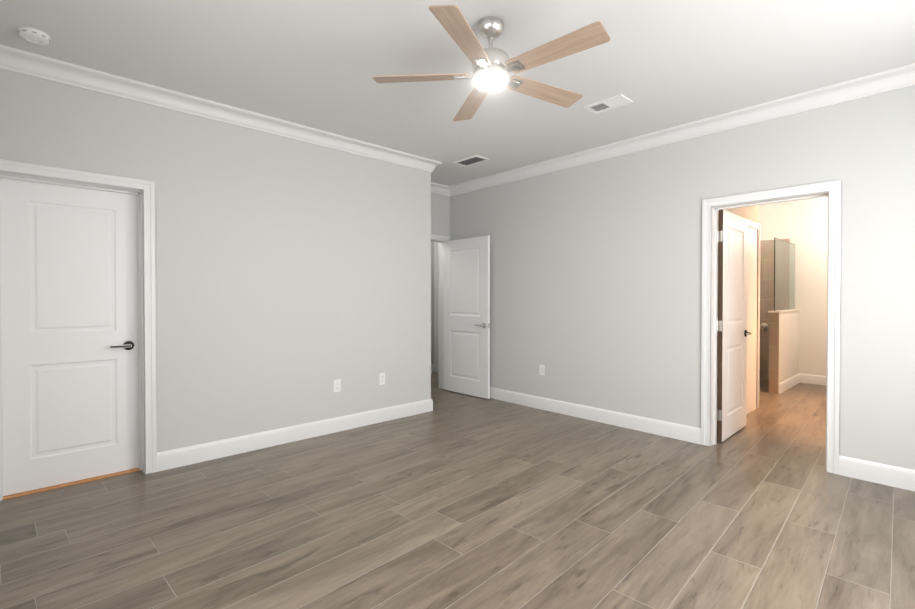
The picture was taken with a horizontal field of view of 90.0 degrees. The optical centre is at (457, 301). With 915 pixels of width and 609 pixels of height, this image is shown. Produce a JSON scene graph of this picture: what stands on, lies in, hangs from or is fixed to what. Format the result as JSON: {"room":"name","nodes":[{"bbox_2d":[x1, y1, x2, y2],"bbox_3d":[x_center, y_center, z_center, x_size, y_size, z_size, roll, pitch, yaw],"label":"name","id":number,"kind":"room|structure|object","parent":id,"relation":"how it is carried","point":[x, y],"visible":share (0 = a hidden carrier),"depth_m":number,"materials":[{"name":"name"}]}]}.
{"room":"empty bedroom","nodes":[
{"label":"empty bedroom","id":0,"kind":"room"},
{"bbox_2d":[0,69,430,451],"bbox_3d":[-1.673,-0.152,3.873,3.615,2.740,0.170,-1,1,-43],"label":"wall","id":1,"kind":"structure","parent":0,"point":[293,279],"depth_m":3.77,"materials":[{"name":"grey paint"}]},
{"bbox_2d":[0,178,138,495],"bbox_3d":[-2.597,0.216,3.106,0.724,1.995,0.135,-1,1,-43],"label":"closet door","id":2,"kind":"structure","parent":1,"relation":"in","point":[69,319],"depth_m":3.07,"materials":[{"name":"white wood"}]},
{"bbox_2d":[0,159,156,500],"bbox_3d":[-2.551,0.211,3.056,0.769,2.030,0.170,-1,1,-43],"label":"door frame","id":3,"kind":"structure","parent":1,"relation":"attached to","point":[141,272],"depth_m":3.25,"materials":[{"name":"white wood"}]},
{"bbox_2d":[157,399,432,471],"bbox_3d":[-1.479,1.144,4.454,2.588,0.135,0.765,-1,1,-43],"label":"baseboard","id":4,"kind":"structure","parent":1,"relation":"attached to","point":[183,456],"depth_m":3.90,"materials":[{"name":"white wood"}]},
{"bbox_2d":[334,379,340,391],"bbox_3d":[-1.123,0.784,4.274,0.071,0.116,0.006,-1,1,-43],"label":"electrical outlet","id":5,"kind":"object","parent":1,"relation":"attached to","point":[337,385],"visible":1,"depth_m":4.27,"materials":[{"name":"white plastic"}]},
{"bbox_2d":[379,373,384,384],"bbox_3d":[-0.759,0.776,4.614,0.071,0.116,0.006,-1,1,-43],"label":"electrical outlet","id":6,"kind":"object","parent":1,"relation":"attached to","point":[381,378],"visible":1,"depth_m":4.61,"materials":[{"name":"white plastic"}]},
{"bbox_2d":[431,242,433,363],"bbox_3d":[-1.356,-0.184,6.871,2.700,2.740,0.140,-1,1,-43],"label":"wall","id":7,"kind":"structure","parent":0,"point":[432,243],"depth_m":7.65,"materials":[{"name":"grey paint"}]},
{"bbox_2d":[431,364,434,372],"bbox_3d":[-1.303,1.119,6.828,2.500,0.135,0.015,-1,1,-43],"label":"baseboard","id":8,"kind":"structure","parent":7,"relation":"attached to","point":[432,367],"depth_m":7.65,"materials":[{"name":"white"}]},
{"bbox_2d":[434,242,437,372],"bbox_3d":[0.021,-0.188,7.301,0.100,2.740,1.090,-1,1,-43],"label":"wall","id":9,"kind":"structure","parent":0,"point":[434,303],"depth_m":7.64,"materials":[{"name":"grey paint"}]},
{"bbox_2d":[431,193,449,235],"bbox_3d":[-0.502,-0.174,5.971,0.960,2.740,0.140,-1,1,-43],"label":"wall","id":10,"kind":"structure","parent":0,"point":[440,214],"depth_m":6.12,"materials":[{"name":"grey paint"}]},
{"bbox_2d":[431,234,449,388],"bbox_3d":[-0.508,0.154,5.970,0.961,2.083,0.176,-1,1,-43],"label":"door frame","id":11,"kind":"structure","parent":10,"relation":"attached to","point":[441,314],"depth_m":6.26,"materials":[{"name":"white wood"}]},
{"bbox_2d":[444,236,489,398],"bbox_3d":[0.102,0.187,5.890,0.135,1.995,0.821,-1,1,-44],"label":"entry door","id":12,"kind":"structure","parent":11,"relation":"attached to","point":[467,316],"depth_m":5.84,"materials":[{"name":"white wood"}]},
{"bbox_2d":[0,372,914,608],"bbox_3d":[0.981,1.262,4.471,9.420,0.100,7.000,-1,1,-43],"label":"floor","id":13,"kind":"structure","parent":0,"point":[454,500],"depth_m":2.53,"materials":[{"name":"brown wood"}]},
{"bbox_2d":[3,468,139,499],"bbox_3d":[-2.592,1.221,3.110,0.727,0.009,0.090,-1,1,-43],"label":"threshold","id":14,"kind":"object","parent":13,"relation":"on","point":[67,484],"visible":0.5,"depth_m":3.06,"materials":[{"name":"brown wood"}]},
{"bbox_2d":[0,0,914,185],"bbox_3d":[0.981,-1.578,4.441,9.420,0.100,7.000,-1,1,-43],"label":"ceiling","id":15,"kind":"structure","parent":0,"point":[660,64],"depth_m":2.83,"materials":[{"name":"white paint"}]},
{"bbox_2d":[17,26,50,44],"bbox_3d":[-2.381,-1.490,2.573,0.138,0.037,0.138,-1,1,-43],"label":"smoke detector","id":16,"kind":"object","parent":15,"relation":"attached to","point":[34,35],"visible":1,"depth_m":2.55,"materials":[{"name":"white plastic"}]},
{"bbox_2d":[0,44,914,195],"bbox_3d":[0.101,-1.455,2.766,4.435,0.112,5.350,-1,1,-43],"label":"crown molding","id":17,"kind":"structure","parent":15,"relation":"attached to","point":[37,66],"depth_m":3.56,"materials":[{"name":"white wood"}]},
{"bbox_2d":[453,155,489,166],"bbox_3d":[0.147,-1.529,4.970,0.210,0.009,0.360,-1,1,-43],"label":"ceiling vent","id":18,"kind":"object","parent":15,"relation":"in","point":[471,160],"visible":0.98,"depth_m":4.96,"materials":[{"name":"white plastic"}]},
{"bbox_2d":[372,5,609,120],"bbox_3d":[0.212,-1.340,2.474,1.247,0.336,1.231,-1,1,-43],"label":"ceiling fan","id":19,"kind":"object","parent":15,"relation":"hanging from","point":[492,67],"visible":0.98,"depth_m":2.39,"materials":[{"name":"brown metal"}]},
{"bbox_2d":[583,94,632,113],"bbox_3d":[1.153,-1.514,3.513,0.180,0.009,0.310,-1,1,-43],"label":"ceiling vent","id":20,"kind":"object","parent":15,"relation":"in","point":[609,104],"visible":1,"depth_m":3.50,"materials":[{"name":"white plastic"}]},
{"bbox_2d":[450,85,914,469],"bbox_3d":[1.773,-0.157,4.340,0.140,2.740,5.630,-1,1,-43],"label":"wall","id":21,"kind":"structure","parent":0,"point":[596,284],"depth_m":4.08,"materials":[{"name":"grey paint"}]},
{"bbox_2d":[539,365,544,374],"bbox_3d":[0.947,0.765,5.127,0.006,0.116,0.071,-1,1,-43],"label":"electrical outlet","id":22,"kind":"object","parent":21,"relation":"attached to","point":[541,369],"visible":1,"depth_m":5.12,"materials":[{"name":"white plastic"}]},
{"bbox_2d":[490,387,700,443],"bbox_3d":[0.985,1.138,5.081,0.020,0.135,3.212,-1,1,-43],"label":"baseboard","id":23,"kind":"structure","parent":21,"relation":"attached to","point":[665,428],"depth_m":4.55,"materials":[{"name":"white wood"}]},
{"bbox_2d":[717,210,751,441],"bbox_3d":[2.529,0.205,4.193,0.771,1.995,0.135,-1,1,-44],"label":"bathroom door","id":24,"kind":"structure","parent":21,"relation":"in","point":[733,333],"depth_m":4.12,"materials":[{"name":"white wood"}]},
{"bbox_2d":[701,180,841,474],"bbox_3d":[2.444,0.179,3.612,0.158,2.083,0.911,-1,1,-43],"label":"door frame","id":25,"kind":"structure","parent":21,"relation":"attached to","point":[834,188],"depth_m":3.38,"materials":[{"name":"white wood"}]},
{"bbox_2d":[839,455,914,490],"bbox_3d":[3.110,1.161,2.810,0.015,0.135,1.187,-1,1,-43],"label":"baseboard","id":26,"kind":"structure","parent":21,"relation":"attached to","point":[888,475],"depth_m":3.08,"materials":[{"name":"white wood"}]},
{"bbox_2d":[717,205,798,420],"bbox_3d":[3.554,-0.168,5.422,3.940,2.740,0.140,-1,1,-43],"label":"wall","id":27,"kind":"structure","parent":0,"point":[788,344],"depth_m":6.17,"materials":[{"name":"white paint"}]},
{"bbox_2d":[740,216,759,408],"bbox_3d":[3.113,0.166,4.905,0.851,2.083,0.018,-1,1,-43],"label":"trim","id":28,"kind":"structure","parent":27,"relation":"attached to","point":[752,224],"depth_m":5.15,"materials":[{"name":"white wood"}]},
{"bbox_2d":[747,227,757,413],"bbox_3d":[3.109,0.199,4.910,0.715,2.015,0.006,-1,1,-43],"label":"door frame","id":29,"kind":"structure","parent":27,"relation":"attached to","point":[752,322],"depth_m":5.02,"materials":[{"name":"white wood"}]},
{"bbox_2d":[769,311,795,393],"bbox_3d":[4.557,0.666,6.377,1.158,1.052,0.106,-1,1,-43],"label":"wall tile","id":30,"kind":"structure","parent":27,"relation":"attached to","point":[773,351],"depth_m":5.98,"materials":[{"name":"beige tile"}]},
{"bbox_2d":[768,309,799,312],"bbox_3d":[4.559,0.128,6.371,1.180,0.023,0.130,-1,1,-43],"label":"ledge","id":31,"kind":"object","parent":27,"relation":"on","point":[783,311],"depth_m":6.24,"materials":[{"name":"beige stone"}]},
{"bbox_2d":[774,238,794,310],"bbox_3d":[4.563,-0.364,6.369,1.158,0.958,0.012,-1,1,-43],"label":"glass shower screen","id":32,"kind":"object","parent":31,"relation":"on","point":[785,283],"visible":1,"depth_m":6.29,"materials":[{"name":"grey"}]},
{"bbox_2d":[779,373,799,393],"bbox_3d":[4.595,1.125,6.328,1.120,0.135,0.015,-1,1,-43],"label":"baseboard","id":33,"kind":"structure","parent":27,"relation":"attached to","point":[789,383],"depth_m":6.29,"materials":[{"name":"white wood"}]},
{"bbox_2d":[759,200,827,375],"bbox_3d":[5.052,-0.183,6.807,0.140,2.740,2.800,-1,1,-43],"label":"wall","id":34,"kind":"structure","parent":0,"point":[803,227],"depth_m":6.66,"materials":[{"name":"white paint"}]},
{"bbox_2d":[759,238,789,378],"bbox_3d":[4.539,0.117,7.248,0.012,2.130,1.180,-1,1,-43],"label":"wall tile","id":35,"kind":"structure","parent":34,"relation":"attached to","point":[766,276],"depth_m":7.01,"materials":[{"name":"beige tile"}]},
{"bbox_2d":[760,323,767,331],"bbox_3d":[4.702,0.397,7.034,0.046,0.135,0.110,-1,1,-43],"label":"shower valve","id":36,"kind":"object","parent":35,"relation":"attached to","point":[763,326],"visible":0.96,"depth_m":7.03,"materials":[{"name":"silver metal"}]},
{"bbox_2d":[759,196,827,208],"bbox_3d":[4.939,-1.496,6.749,0.086,0.112,2.430,-1,1,-43],"label":"crown molding","id":37,"kind":"structure","parent":34,"relation":"attached to","point":[795,202],"depth_m":6.69,"materials":[{"name":"white wood"}]},
{"bbox_2d":[800,373,825,385],"bbox_3d":[5.432,1.125,6.300,0.015,0.135,1.200,-1,1,-43],"label":"baseboard","id":38,"kind":"structure","parent":34,"relation":"attached to","point":[804,378],"depth_m":6.61,"materials":[{"name":"white wood"}]}
]}

